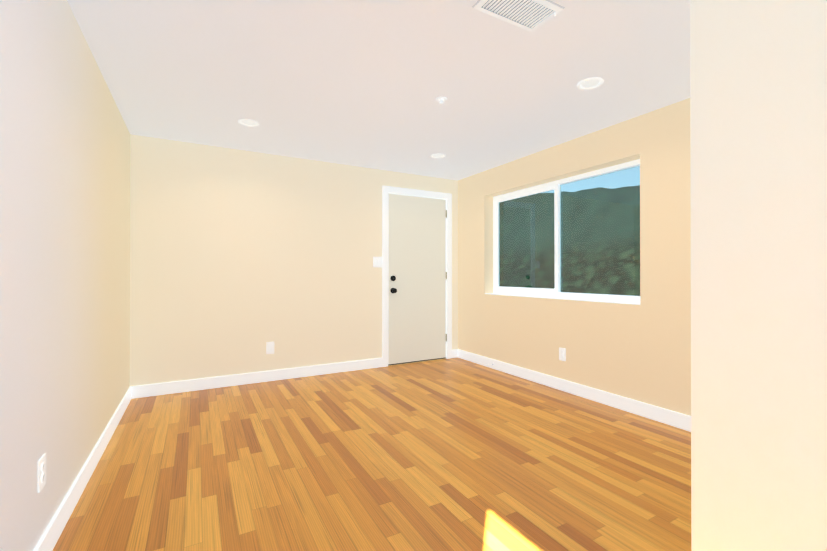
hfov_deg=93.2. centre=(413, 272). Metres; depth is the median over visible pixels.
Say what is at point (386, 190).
door frame
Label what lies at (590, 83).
recessed light
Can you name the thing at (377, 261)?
light switch
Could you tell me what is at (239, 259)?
wall
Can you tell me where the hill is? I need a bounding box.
[499,186,639,295]
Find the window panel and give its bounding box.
[499,167,639,295]
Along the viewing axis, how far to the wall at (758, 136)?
1.00 m
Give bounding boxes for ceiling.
[67,0,689,179]
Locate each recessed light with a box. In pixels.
[238,119,258,126]
[431,153,445,157]
[577,77,603,89]
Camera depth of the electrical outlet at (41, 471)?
1.45 m
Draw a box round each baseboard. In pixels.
[33,386,132,550]
[133,358,382,398]
[453,349,690,431]
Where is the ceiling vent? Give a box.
[472,0,564,31]
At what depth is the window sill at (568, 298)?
3.59 m
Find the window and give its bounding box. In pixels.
[493,159,639,302]
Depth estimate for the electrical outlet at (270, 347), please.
3.95 m
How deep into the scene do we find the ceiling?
2.38 m
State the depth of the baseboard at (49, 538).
1.88 m
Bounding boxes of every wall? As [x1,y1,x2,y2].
[0,0,129,550]
[130,134,457,386]
[458,98,690,415]
[690,0,826,550]
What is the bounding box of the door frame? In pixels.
[382,186,451,366]
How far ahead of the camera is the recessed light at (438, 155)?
4.02 m
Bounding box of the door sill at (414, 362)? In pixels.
[388,358,445,365]
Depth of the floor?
2.16 m
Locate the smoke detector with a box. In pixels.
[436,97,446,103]
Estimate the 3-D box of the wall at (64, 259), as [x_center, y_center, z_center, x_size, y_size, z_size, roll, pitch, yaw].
[-1.045,-0.063,0.691,0.150,2.300,6.415,0,0,-29]
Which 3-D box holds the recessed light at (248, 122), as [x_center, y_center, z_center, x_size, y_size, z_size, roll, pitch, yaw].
[-1.327,-1.199,3.149,0.158,0.009,0.158,0,0,-29]
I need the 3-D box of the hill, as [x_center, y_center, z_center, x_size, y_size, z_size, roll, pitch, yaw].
[103.860,-23.886,112.726,75.000,114.830,620.000,0,0,-29]
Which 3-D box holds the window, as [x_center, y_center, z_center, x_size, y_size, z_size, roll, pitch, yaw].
[1.430,-0.325,3.891,0.062,1.160,1.855,0,0,-29]
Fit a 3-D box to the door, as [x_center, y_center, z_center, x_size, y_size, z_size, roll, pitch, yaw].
[0.047,0.085,4.822,0.814,2.028,0.044,0,0,-29]
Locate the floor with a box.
[52,357,690,550]
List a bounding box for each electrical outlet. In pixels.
[38,453,45,492]
[267,342,273,353]
[559,348,565,360]
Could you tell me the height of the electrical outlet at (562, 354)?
0.115 m
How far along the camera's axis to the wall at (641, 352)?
3.22 m
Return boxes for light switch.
[373,257,381,266]
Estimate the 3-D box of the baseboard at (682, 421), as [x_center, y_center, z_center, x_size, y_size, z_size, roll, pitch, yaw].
[1.437,1.046,3.523,0.017,0.105,3.565,0,0,-29]
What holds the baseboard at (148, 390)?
attached to the wall at (239, 259)
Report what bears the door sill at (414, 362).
attached to the wall at (239, 259)
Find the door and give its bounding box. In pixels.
[388,193,445,364]
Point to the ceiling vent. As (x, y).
(531, 15)
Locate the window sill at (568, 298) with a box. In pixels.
[485,293,639,304]

